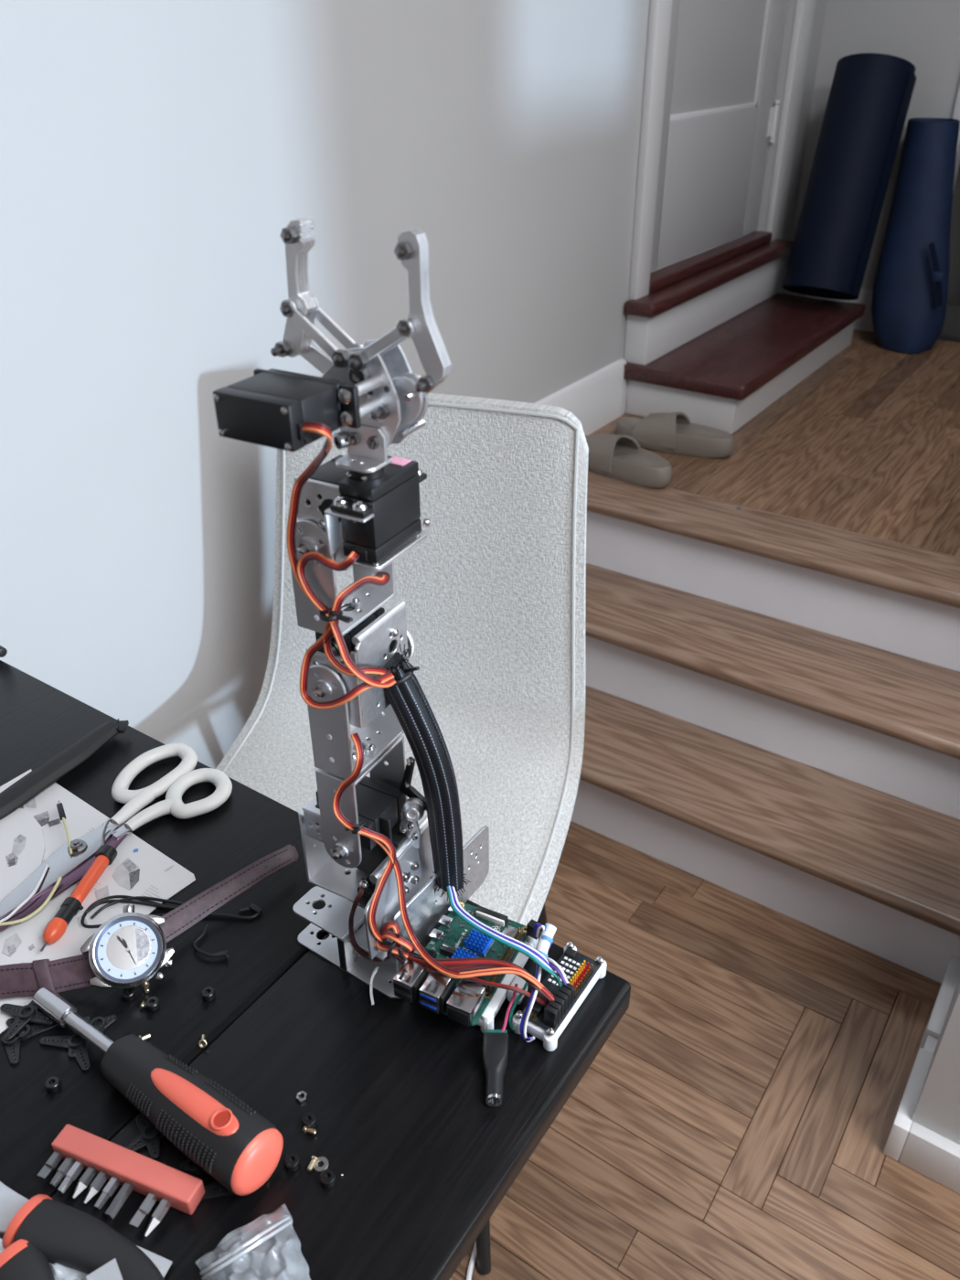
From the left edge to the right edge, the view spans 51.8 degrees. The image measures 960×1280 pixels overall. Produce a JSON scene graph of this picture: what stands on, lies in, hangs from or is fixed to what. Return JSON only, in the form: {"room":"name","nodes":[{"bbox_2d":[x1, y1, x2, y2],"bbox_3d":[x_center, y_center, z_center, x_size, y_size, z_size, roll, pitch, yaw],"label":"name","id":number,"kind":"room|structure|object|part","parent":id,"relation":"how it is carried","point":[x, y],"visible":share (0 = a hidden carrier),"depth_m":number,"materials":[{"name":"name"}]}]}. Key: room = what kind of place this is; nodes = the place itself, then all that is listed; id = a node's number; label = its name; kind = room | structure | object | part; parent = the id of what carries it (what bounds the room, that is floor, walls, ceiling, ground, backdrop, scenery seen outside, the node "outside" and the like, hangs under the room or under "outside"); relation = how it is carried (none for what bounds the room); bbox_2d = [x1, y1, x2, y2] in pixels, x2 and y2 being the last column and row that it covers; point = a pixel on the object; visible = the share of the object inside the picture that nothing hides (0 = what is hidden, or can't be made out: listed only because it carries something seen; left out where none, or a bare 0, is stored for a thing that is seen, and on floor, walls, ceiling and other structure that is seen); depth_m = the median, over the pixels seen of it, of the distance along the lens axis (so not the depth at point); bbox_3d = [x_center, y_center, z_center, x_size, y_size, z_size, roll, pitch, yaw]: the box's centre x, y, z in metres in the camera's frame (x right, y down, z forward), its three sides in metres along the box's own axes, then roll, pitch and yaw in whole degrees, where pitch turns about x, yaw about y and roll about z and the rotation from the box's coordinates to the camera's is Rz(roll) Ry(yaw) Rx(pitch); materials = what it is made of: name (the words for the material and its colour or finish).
{"room":"workspace","nodes":[
{"label":"workspace","id":0,"kind":"room"},
{"bbox_2d":[0,0,827,768],"bbox_3d":[-0.524,-0.555,1.054,0.100,2.400,5.350,20,37,29],"label":"wall","id":1,"kind":"structure","parent":0,"point":[156,156],"depth_m":1.36,"materials":[{"name":"paint"}]},
{"bbox_2d":[534,358,627,435],"bbox_3d":[0.208,-0.506,2.218,0.016,0.134,0.493,20,37,29],"label":"baseboard","id":2,"kind":"structure","parent":1,"relation":"attached to","point":[598,399],"depth_m":2.28,"materials":[{"name":"white"}]},
{"bbox_2d":[650,0,788,272],"bbox_3d":[0.577,-1.721,2.193,0.051,1.628,0.798,20,37,29],"label":"door","id":3,"kind":"structure","parent":1,"relation":"in","point":[720,114],"depth_m":2.47,"materials":[{"name":"grey paint"}]},
{"bbox_3d":[0.580,-1.711,2.203,0.007,0.955,0.555,20,37,29],"label":"panel moulding","id":4,"kind":"part","parent":3,"relation":"part of","materials":[{"name":"white"}]},
{"bbox_2d":[629,0,816,299],"bbox_3d":[0.620,-1.693,2.197,0.020,1.680,0.965,20,37,29],"label":"trim","id":5,"kind":"structure","parent":1,"relation":"attached to","point":[660,11],"depth_m":2.25,"materials":[{"name":"white"}]},
{"bbox_2d":[449,821,959,1279],"bbox_3d":[0.782,1.155,0.606,3.492,0.050,4.700,20,37,29],"label":"floor","id":6,"kind":"structure","parent":0,"point":[735,1122],"depth_m":1.37,"materials":[{"name":"brown wood"}]},
{"bbox_2d":[0,660,630,1279],"bbox_3d":[-0.524,0.622,0.718,0.868,0.752,0.950,20,37,29],"label":"table","id":7,"kind":"object","parent":6,"relation":"on","point":[395,1089],"depth_m":0.59,"materials":[{"name":"black wood"}]},
{"bbox_2d":[0,645,7,657],"bbox_3d":[-0.479,0.010,0.984,0.015,0.011,0.011,20,37,29],"label":"plug","id":8,"kind":"object","parent":7,"relation":"on","point":[3,651],"visible":1,"depth_m":0.98,"materials":[{"name":"black plastic"}]},
{"bbox_2d":[2,1032,21,1065],"bbox_3d":[-0.286,0.248,0.605,0.010,0.004,0.027,-12,34,-19],"label":"servo horn","id":9,"kind":"object","parent":7,"relation":"on","point":[12,1047],"visible":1,"depth_m":0.60,"materials":[{"name":"black plastic"}]},
{"bbox_3d":[-0.387,0.122,0.810,0.014,0.002,0.053,20,37,29],"label":"paper strip","id":10,"kind":"part","parent":7,"relation":"part of","materials":[{"name":"white paper"}]},
{"bbox_2d":[0,1017,58,1043],"bbox_3d":[-0.280,0.241,0.616,0.032,0.004,0.018,-5,32,-7],"label":"servo horn","id":11,"kind":"object","parent":7,"relation":"on","point":[27,1031],"visible":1,"depth_m":0.61,"materials":[{"name":"black plastic"}]},
{"bbox_3d":[-0.290,0.241,0.618,0.017,0.002,0.010,21,38,31],"label":"arm","id":12,"kind":"part","parent":11,"relation":"part of","materials":[{"name":"black plastic"}]},
{"bbox_2d":[0,1000,54,1040],"bbox_3d":[-0.284,0.234,0.620,0.029,0.004,0.029,-16,35,-23],"label":"servo horn","id":13,"kind":"object","parent":11,"relation":"on","point":[30,1013],"visible":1,"depth_m":0.62,"materials":[{"name":"black plastic"}]},
{"bbox_3d":[-0.293,0.233,0.623,0.019,0.002,0.010,9,33,15],"label":"arm","id":14,"kind":"part","parent":13,"relation":"part of"},
{"bbox_3d":[-0.287,0.240,0.613,0.010,0.002,0.019,9,33,15],"label":"arm","id":15,"kind":"part","parent":13,"relation":"part of","materials":[{"name":"black plastic"}]},
{"bbox_3d":[-0.281,0.230,0.629,0.010,0.002,0.019,9,33,15],"label":"arm","id":16,"kind":"part","parent":13,"relation":"part of","materials":[{"name":"black plastic"}]},
{"bbox_3d":[-0.275,0.237,0.619,0.019,0.002,0.010,9,33,15],"label":"arm","id":17,"kind":"part","parent":13,"relation":"part of","materials":[{"name":"black plastic"}]},
{"bbox_3d":[-0.274,0.242,0.617,0.021,0.002,0.010,-13,34,-19],"label":"arm","id":18,"kind":"part","parent":11,"relation":"part of","materials":[{"name":"black plastic"}]},
{"bbox_2d":[44,1076,62,1093],"bbox_3d":[-0.251,0.261,0.582,0.009,0.005,0.009,20,37,29],"label":"spacer","id":19,"kind":"object","parent":7,"relation":"on","point":[52,1084],"visible":1,"depth_m":0.58,"materials":[{"name":"black"}]},
{"bbox_2d":[0,718,128,820],"bbox_3d":[-0.355,0.110,0.820,0.028,0.013,0.162,18,36,26],"label":"spare sleeve","id":20,"kind":"object","parent":7,"relation":"on","point":[42,777],"visible":1,"depth_m":0.82,"materials":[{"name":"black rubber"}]},
{"bbox_2d":[39,1016,90,1071],"bbox_3d":[-0.247,0.245,0.609,0.042,0.004,0.029,16,35,24],"label":"servo horn","id":21,"kind":"object","parent":7,"relation":"on","point":[76,1045],"visible":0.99,"depth_m":0.60,"materials":[{"name":"black plastic"}]},
{"bbox_3d":[-0.259,0.247,0.608,0.024,0.002,0.010,2,32,3],"label":"arm","id":22,"kind":"part","parent":21,"relation":"part of","materials":[{"name":"black plastic"}]},
{"bbox_3d":[-0.247,0.250,0.603,0.010,0.002,0.011,0,32,1],"label":"arm","id":23,"kind":"part","parent":21,"relation":"part of","materials":[{"name":"black plastic"}]},
{"bbox_3d":[-0.241,0.252,0.600,0.010,0.002,0.022,-19,36,-28],"label":"arm","id":24,"kind":"part","parent":21,"relation":"part of","materials":[{"name":"black plastic"}]},
{"bbox_3d":[-0.247,0.242,0.615,0.010,0.002,0.018,0,32,1],"label":"arm","id":25,"kind":"part","parent":21,"relation":"part of","materials":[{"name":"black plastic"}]},
{"bbox_2d":[0,1181,164,1279],"bbox_3d":[-0.215,0.307,0.492,0.120,0.021,0.056,20,37,29],"label":"power tool","id":26,"kind":"object","parent":7,"relation":"on","point":[39,1231],"visible":1,"depth_m":0.49,"materials":[{"name":"black plastic"}]},
{"bbox_2d":[49,1258,122,1279],"bbox_3d":[-0.198,0.307,0.486,0.063,0.027,0.029,5,32,8],"label":"plastic bag","id":27,"kind":"object","parent":26,"relation":"on","point":[110,1271],"visible":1,"depth_m":0.47,"materials":[{"name":"clear plastic"}]},
{"bbox_2d":[0,782,195,1034],"bbox_3d":[-0.333,0.189,0.704,0.197,0.001,0.202,20,37,29],"label":"instruction sheet","id":28,"kind":"object","parent":7,"relation":"on","point":[138,869],"visible":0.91,"depth_m":0.72,"materials":[{"name":"white paper"}]},
{"bbox_2d":[0,808,45,901],"bbox_3d":[-0.362,0.167,0.736,0.096,0.003,0.101,20,37,29],"label":"leaflet","id":29,"kind":"object","parent":28,"relation":"on","point":[22,841],"visible":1,"depth_m":0.75,"materials":[{"name":"white paper"}]},
{"bbox_2d":[56,800,73,854],"bbox_3d":[-0.317,0.143,0.757,0.005,0.008,0.060,-16,35,-23],"label":"jumper wire","id":30,"kind":"object","parent":28,"relation":"on","point":[61,813],"visible":1,"depth_m":0.76,"materials":[{"name":"beige"}]},
{"bbox_2d":[40,819,117,951],"bbox_3d":[-0.284,0.176,0.713,0.018,0.014,0.122,3,32,5],"label":"tool","id":31,"kind":"object","parent":28,"relation":"on","point":[105,856],"visible":1,"depth_m":0.70,"materials":[{"name":"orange plastic"}]},
{"bbox_2d":[89,1014,117,1032],"bbox_3d":[-0.237,0.240,0.617,0.020,0.004,0.010,-12,34,-18],"label":"servo horn","id":32,"kind":"object","parent":7,"relation":"on","point":[101,1023],"visible":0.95,"depth_m":0.62,"materials":[{"name":"black plastic"}]},
{"bbox_3d":[-0.234,0.239,0.621,0.011,0.002,0.010,-22,38,-31],"label":"arm","id":33,"kind":"part","parent":32,"relation":"part of","materials":[{"name":"black plastic"}]},
{"bbox_2d":[0,742,232,931],"bbox_3d":[-0.291,0.148,0.757,0.101,0.014,0.225,20,37,29],"label":"scissors","id":34,"kind":"object","parent":7,"relation":"on","point":[72,868],"visible":1,"depth_m":0.78,"materials":[{"name":"white plastic"}]},
{"bbox_2d":[0,864,49,922],"bbox_3d":[-0.322,0.181,0.702,0.012,0.006,0.059,10,33,16],"label":"jumper wire","id":35,"kind":"object","parent":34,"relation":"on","point":[31,895],"visible":1,"depth_m":0.70,"materials":[{"name":"white"}]},
{"bbox_2d":[0,876,62,926],"bbox_3d":[-0.315,0.187,0.695,0.014,0.007,0.055,23,39,33],"label":"jumper wire","id":36,"kind":"object","parent":34,"relation":"on","point":[57,884],"visible":1,"depth_m":0.69,"materials":[{"name":"beige"}]},
{"bbox_3d":[-0.317,0.170,0.723,0.028,0.001,0.127,20,37,29],"label":"blade","id":37,"kind":"part","parent":34,"relation":"part of","materials":[{"name":"silver metal"}]},
{"bbox_3d":[-0.307,0.174,0.719,0.026,0.001,0.132,20,37,29],"label":"blade","id":38,"kind":"part","parent":34,"relation":"part of","materials":[{"name":"grey metal"}]},
{"bbox_3d":[-0.276,0.115,0.813,0.051,0.012,0.100,18,36,27],"label":"handle","id":39,"kind":"part","parent":34,"relation":"part of","materials":[{"name":"white plastic"}]},
{"bbox_3d":[-0.236,0.130,0.788,0.051,0.012,0.088,20,37,29],"label":"handle","id":40,"kind":"part","parent":34,"relation":"part of","materials":[{"name":"white plastic"}]},
{"bbox_2d":[37,1123,204,1237],"bbox_3d":[-0.194,0.290,0.527,0.090,0.013,0.032,11,34,18],"label":"holder","id":41,"kind":"object","parent":7,"relation":"on","point":[80,1149],"visible":1,"depth_m":0.53,"materials":[{"name":"plastic"}]},
{"bbox_2d":[121,987,136,1002],"bbox_3d":[-0.226,0.228,0.636,0.009,0.005,0.009,20,37,29],"label":"spacer","id":42,"kind":"object","parent":7,"relation":"on","point":[128,995],"visible":1,"depth_m":0.63,"materials":[{"name":"black rubber"}]},
{"bbox_2d":[139,1000,145,1008],"bbox_3d":[-0.212,0.232,0.629,0.008,0.005,0.005,3,32,5],"label":"screw","id":43,"kind":"object","parent":7,"relation":"on","point":[143,1004],"visible":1,"depth_m":0.63,"materials":[{"name":"gold metal"}]},
{"bbox_2d":[138,1034,150,1040],"bbox_3d":[-0.207,0.245,0.608,0.008,0.005,0.005,-14,34,-21],"label":"screw","id":44,"kind":"object","parent":7,"relation":"on","point":[147,1036],"visible":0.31,"depth_m":0.61,"materials":[{"name":"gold metal"}]},
{"bbox_2d":[125,1113,165,1159],"bbox_3d":[-0.185,0.278,0.555,0.025,0.004,0.025,3,32,5],"label":"servo horn","id":45,"kind":"object","parent":7,"relation":"on","point":[149,1136],"visible":0.85,"depth_m":0.55,"materials":[{"name":"black plastic"}]},
{"bbox_3d":[-0.191,0.281,0.552,0.015,0.002,0.010,-27,41,-36],"label":"arm","id":46,"kind":"part","parent":45,"relation":"part of","materials":[{"name":"black plastic"}]},
{"bbox_3d":[-0.190,0.275,0.562,0.010,0.002,0.015,-27,41,-36],"label":"arm","id":47,"kind":"part","parent":45,"relation":"part of","materials":[{"name":"black plastic"}]},
{"bbox_3d":[-0.182,0.282,0.551,0.010,0.002,0.015,-14,34,-20],"label":"arm","id":48,"kind":"part","parent":45,"relation":"part of","materials":[{"name":"black plastic"}]},
{"bbox_2d":[141,981,149,992],"bbox_3d":[-0.216,0.225,0.641,0.005,0.004,0.007,-14,34,-21],"label":"screw","id":49,"kind":"object","parent":7,"relation":"on","point":[144,986],"visible":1,"depth_m":0.64,"materials":[{"name":"gold metal"}]},
{"bbox_2d":[0,844,298,999],"bbox_3d":[-0.224,0.195,0.657,0.236,0.038,0.064,-17,35,-25],"label":"wristwatch","id":50,"kind":"object","parent":7,"relation":"on","point":[128,949],"visible":1,"depth_m":0.64,"materials":[{"name":"brown leather"}]},
{"bbox_3d":[-0.204,0.212,0.648,0.006,0.007,0.006,2,32,4],"label":"crown","id":51,"kind":"part","parent":50,"relation":"part of","materials":[{"name":"silver metal"}]},
{"bbox_2d":[145,996,159,1012],"bbox_3d":[-0.208,0.232,0.629,0.009,0.005,0.009,20,37,29],"label":"spacer","id":52,"kind":"object","parent":7,"relation":"on","point":[153,1003],"visible":1,"depth_m":0.63,"materials":[{"name":"black"}]},
{"bbox_2d":[136,1245,172,1277],"bbox_3d":[-0.170,0.314,0.495,0.028,0.004,0.016,10,33,17],"label":"paper","id":53,"kind":"object","parent":7,"relation":"on","point":[162,1264],"visible":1,"depth_m":0.50,"materials":[{"name":"white paper"}]},
{"bbox_2d":[32,986,283,1195],"bbox_3d":[-0.197,0.248,0.569,0.202,0.042,0.039,20,37,29],"label":"screwdriver","id":54,"kind":"object","parent":7,"relation":"on","point":[227,1138],"visible":1,"depth_m":0.54,"materials":[{"name":"black metal"}]},
{"bbox_3d":[-0.166,0.259,0.552,0.119,0.040,0.038,20,37,29],"label":"handle","id":55,"kind":"part","parent":54,"relation":"part of","materials":[{"name":"black rubber"}]},
{"bbox_2d":[80,895,262,959],"bbox_3d":[-0.217,0.193,0.693,0.120,0.004,0.051,8,33,14],"label":"cable","id":56,"kind":"object","parent":7,"relation":"on","point":[144,900],"visible":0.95,"depth_m":0.70,"materials":[{"name":"black rubber"}]},
{"bbox_2d":[198,1034,206,1047],"bbox_3d":[-0.171,0.246,0.607,0.005,0.005,0.008,-12,34,-18],"label":"screw","id":57,"kind":"object","parent":7,"relation":"on","point":[202,1043],"visible":1,"depth_m":0.60,"materials":[{"name":"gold metal"}]},
{"bbox_2d":[201,986,215,1002],"bbox_3d":[-0.174,0.228,0.636,0.009,0.005,0.009,20,37,29],"label":"spacer","id":58,"kind":"object","parent":7,"relation":"on","point":[208,994],"visible":1,"depth_m":0.63,"materials":[{"name":"black"}]},
{"bbox_2d":[200,1181,233,1201],"bbox_3d":[-0.143,0.294,0.529,0.027,0.004,0.010,-12,34,-18],"label":"servo horn","id":59,"kind":"object","parent":7,"relation":"on","point":[220,1190],"visible":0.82,"depth_m":0.53,"materials":[{"name":"black plastic"}]},
{"bbox_2d":[199,1209,291,1279],"bbox_3d":[-0.109,0.309,0.488,0.050,0.021,0.050,-21,37,-29],"label":"bag","id":60,"kind":"object","parent":7,"relation":"on","point":[240,1230],"visible":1,"depth_m":0.49,"materials":[{"name":"clear plastic"}]},
{"bbox_2d":[284,1152,300,1172],"bbox_3d":[-0.103,0.286,0.541,0.009,0.005,0.009,20,37,29],"label":"spacer","id":61,"kind":"object","parent":7,"relation":"on","point":[292,1160],"visible":1,"depth_m":0.54,"materials":[{"name":"black"}]},
{"bbox_2d":[296,1090,307,1102],"bbox_3d":[-0.104,0.266,0.576,0.007,0.002,0.006,20,37,29],"label":"nut","id":62,"kind":"object","parent":7,"relation":"on","point":[300,1100],"visible":1,"depth_m":0.57,"materials":[{"name":"silver metal"}]},
{"bbox_2d":[301,1111,317,1128],"bbox_3d":[-0.097,0.273,0.561,0.009,0.005,0.009,20,37,29],"label":"spacer","id":63,"kind":"object","parent":7,"relation":"on","point":[308,1119],"visible":1,"depth_m":0.56,"materials":[{"name":"black"}]},
{"bbox_2d":[302,1125,317,1134],"bbox_3d":[-0.096,0.276,0.557,0.007,0.004,0.005,9,33,14],"label":"screw","id":64,"kind":"object","parent":7,"relation":"on","point":[309,1130],"visible":1,"depth_m":0.56,"materials":[{"name":"gold metal"}]},
{"bbox_2d":[306,1155,319,1172],"bbox_3d":[-0.092,0.287,0.541,0.005,0.004,0.007,10,33,17],"label":"screw","id":65,"kind":"object","parent":7,"relation":"on","point":[314,1159],"visible":1,"depth_m":0.54,"materials":[{"name":"gold metal"}]},
{"bbox_2d":[313,1156,328,1172],"bbox_3d":[-0.087,0.287,0.542,0.008,0.001,0.008,20,37,29],"label":"washer","id":66,"kind":"object","parent":7,"relation":"on","point":[324,1159],"visible":1,"depth_m":0.54,"materials":[{"name":"silver metal"}]},
{"bbox_2d":[320,1168,336,1188],"bbox_3d":[-0.082,0.290,0.533,0.009,0.005,0.009,20,37,29],"label":"spacer","id":67,"kind":"object","parent":7,"relation":"on","point":[327,1178],"visible":1,"depth_m":0.53,"materials":[{"name":"black"}]},
{"bbox_2d":[213,216,562,1007],"bbox_3d":[-0.037,0.016,0.544,0.175,0.460,0.133,-3,32,-4],"label":"robot arm","id":68,"kind":"object","parent":7,"relation":"on","point":[407,873],"visible":1,"depth_m":0.54,"materials":[{"name":"silver metal"}]},
{"bbox_2d":[299,536,317,552],"bbox_3d":[-0.086,-0.046,0.495,0.010,0.010,0.001,16,35,25],"label":"washer","id":69,"kind":"object","parent":68,"relation":"in","point":[308,539],"depth_m":0.49,"materials":[{"name":"silver metal"}]},
{"bbox_2d":[315,680,331,696],"bbox_3d":[-0.086,0.027,0.540,0.010,0.010,0.001,16,35,25],"label":"screw","id":70,"kind":"object","parent":68,"relation":"in","point":[323,682],"depth_m":0.54,"materials":[{"name":"silver metal"}]},
{"bbox_3d":[-0.069,-0.127,0.467,0.041,0.026,0.002,16,35,25],"label":"drive arm","id":71,"kind":"part","parent":68,"relation":"part of"},
{"bbox_2d":[333,842,348,858],"bbox_3d":[-0.085,0.129,0.603,0.010,0.010,0.001,16,35,25],"label":"screw","id":72,"kind":"object","parent":68,"relation":"in","point":[341,846],"depth_m":0.60,"materials":[{"name":"silver metal"}]},
{"bbox_3d":[-0.027,-0.111,0.447,0.030,0.030,0.002,16,35,25],"label":"drive arm","id":73,"kind":"part","parent":68,"relation":"part of"},
{"bbox_2d":[393,901,538,1033],"bbox_3d":[-0.005,0.209,0.637,0.073,0.034,0.091,14,35,23],"label":"computer","id":74,"kind":"object","parent":7,"relation":"on","point":[465,1002],"visible":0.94,"depth_m":0.62,"materials":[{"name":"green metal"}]},
{"bbox_2d":[451,946,477,958],"bbox_3d":[-0.010,0.204,0.635,0.016,0.005,0.013,20,37,29],"label":"sink","id":75,"kind":"object","parent":74,"relation":"in","point":[457,952],"depth_m":0.64,"materials":[{"name":"blue metal"}]},
{"bbox_2d":[463,928,493,955],"bbox_3d":[-0.001,0.197,0.646,0.017,0.005,0.016,20,37,29],"label":"sink","id":76,"kind":"object","parent":74,"relation":"in","point":[475,943],"depth_m":0.64,"materials":[{"name":"blue metal"}]},
{"bbox_3d":[-0.006,0.212,0.648,0.062,0.007,0.077,14,35,22],"label":"mounting frame","id":77,"kind":"part","parent":74,"relation":"part of","materials":[{"name":"white plastic"}]},
{"bbox_2d":[481,981,528,1106],"bbox_3d":[0.011,0.239,0.595,0.022,0.027,0.073,8,33,13],"label":"adapter","id":78,"kind":"object","parent":7,"relation":"on","point":[495,1051],"visible":1,"depth_m":0.59,"materials":[{"name":"black plastic"}]},
{"bbox_2d":[485,1093,501,1106],"bbox_3d":[0.008,0.264,0.571,0.009,0.009,0.006,1,32,2],"label":"socket","id":79,"kind":"object","parent":78,"relation":"attached to","point":[491,1099],"depth_m":0.57,"materials":[{"name":"silver metal"}]},
{"bbox_2d":[519,918,568,1042],"bbox_3d":[0.043,0.213,0.623,0.032,0.038,0.075,3,32,5],"label":"jumper cable","id":80,"kind":"object","parent":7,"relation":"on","point":[534,928],"visible":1,"depth_m":0.62,"materials":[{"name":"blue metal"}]},
{"bbox_2d":[538,950,548,957],"bbox_3d":[0.039,0.200,0.628,0.009,0.009,0.005,12,34,19],"label":"print","id":81,"kind":"object","parent":80,"relation":"on","point":[545,953],"depth_m":0.63,"materials":[{"name":"blue"}]},
{"bbox_2d":[540,935,553,944],"bbox_3d":[0.043,0.192,0.634,0.009,0.009,0.005,12,34,19],"label":"print","id":82,"kind":"object","parent":80,"relation":"on","point":[544,939],"depth_m":0.63,"materials":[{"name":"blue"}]},
{"bbox_2d":[512,941,606,1051],"bbox_3d":[0.051,0.220,0.626,0.031,0.026,0.073,19,37,28],"label":"board","id":83,"kind":"object","parent":7,"relation":"on","point":[547,1024],"visible":0.98,"depth_m":0.61,"materials":[{"name":"white plastic"}]},
{"bbox_3d":[0.052,0.226,0.630,0.026,0.009,0.066,19,37,28],"label":"mounting frame","id":84,"kind":"part","parent":83,"relation":"part of","materials":[{"name":"white plastic"}]},
{"bbox_2d":[216,393,588,1274],"bbox_3d":[-0.134,0.211,1.247,0.481,0.897,0.576,9,33,14],"label":"upholstered chair","id":85,"kind":"object","parent":6,"relation":"on","point":[493,594],"visible":0.53,"depth_m":1.28,"materials":[{"name":"grey fabric"}]},
{"bbox_3d":[-0.004,0.539,1.178,0.025,0.411,0.216,-3,32,-4],"label":"leg","id":86,"kind":"part","parent":85,"relation":"part of","materials":[{"name":"black"}]},
{"bbox_3d":[0.080,0.354,1.476,0.025,0.406,0.111,22,38,32],"label":"leg","id":87,"kind":"part","parent":85,"relation":"part of","materials":[{"name":"white metal"}]},
{"bbox_2d":[466,1241,476,1279],"bbox_3d":[-0.023,0.681,1.325,0.100,0.006,0.586,0,32,0],"label":"cable","id":88,"kind":"object","parent":6,"relation":"on","point":[474,1253],"visible":0.18,"depth_m":1.20,"materials":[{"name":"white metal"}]},
{"bbox_2d":[570,469,959,982],"bbox_3d":[0.430,0.085,1.854,1.078,0.491,0.552,20,37,29],"label":"staircase","id":89,"kind":"structure","parent":6,"relation":"on","point":[773,699],"depth_m":1.75,"materials":[{"name":"brown wood"}]},
{"bbox_2d":[911,975,959,1144],"bbox_3d":[0.763,0.422,1.238,0.262,0.530,0.336,20,37,29],"label":"wall pier","id":90,"kind":"object","parent":6,"relation":"on","point":[937,1109],"depth_m":1.24,"materials":[{"name":"paint"}]},
{"bbox_2d":[883,954,959,1194],"bbox_3d":[0.746,0.625,1.351,0.280,0.068,0.334,20,37,29],"label":"baseboard","id":91,"kind":"object","parent":90,"relation":"attached to","point":[928,1153],"visible":0.82,"depth_m":1.29,"materials":[{"name":"white paint"}]},
{"bbox_2d":[588,329,959,556],"bbox_3d":[1.080,-0.479,2.352,1.342,0.060,1.588,20,37,29],"label":"floor","id":92,"kind":"structure","parent":0,"point":[868,442],"depth_m":2.19,"materials":[{"name":"brown wood"}]},
{"bbox_2d":[585,433,671,488],"bbox_3d":[0.293,-0.397,2.094,0.101,0.078,0.275,-25,40,-34],"label":"sandal","id":93,"kind":"object","parent":92,"relation":"on","point":[616,456],"visible":0.8,"depth_m":2.06,"materials":[{"name":"brown plastic"}]},
{"bbox_2d":[615,412,734,458],"bbox_3d":[0.434,-0.471,2.212,0.275,0.078,0.101,17,36,26],"label":"slipper","id":94,"kind":"object","parent":92,"relation":"on","point":[670,432],"visible":0.99,"depth_m":2.19,"materials":[{"name":"brown plastic"}]},
{"bbox_2d":[623,230,864,434],"bbox_3d":[0.714,-0.842,2.602,0.345,0.296,0.950,20,37,29],"label":"step","id":95,"kind":"structure","parent":92,"relation":"on","point":[713,340],"depth_m":2.46,"materials":[{"name":"white"}]},
{"bbox_2d":[782,53,917,299],"bbox_3d":[1.015,-1.261,2.732,0.218,0.619,0.387,20,37,29],"label":"yoga mat","id":96,"kind":"object","parent":95,"relation":"on","point":[870,94],"visible":1,"depth_m":2.66,"materials":[{"name":"blue rubber"}]},
{"bbox_2d":[871,117,959,352],"bbox_3d":[1.243,-1.129,2.783,0.223,0.588,0.209,20,37,29],"label":"bag","id":97,"kind":"object","parent":92,"relation":"on","point":[909,303],"visible":1,"depth_m":2.75,"materials":[{"name":"blue fabric"}]},
{"bbox_2d":[788,0,959,342],"bbox_3d":[1.546,-1.653,2.807,2.000,2.400,0.600,20,37,29],"label":"wall","id":98,"kind":"structure","parent":0,"point":[925,34],"depth_m":2.74,"materials":[{"name":"paint"}]},
{"bbox_2d":[781,288,874,331],"bbox_3d":[1.144,-1.035,3.076,0.421,0.120,0.016,20,37,29],"label":"baseboard","id":99,"kind":"structure","parent":98,"relation":"attached to","point":[864,322],"depth_m":3.05,"materials":[{"name":"white"}]},
{"bbox_2d":[951,83,959,192],"bbox_3d":[1.334,-1.637,2.617,0.033,1.626,0.118,20,37,29],"label":"trim","id":100,"kind":"structure","parent":98,"relation":"attached to","point":[956,111],"depth_m":2.70,"materials":[{"name":"white"}]}
]}

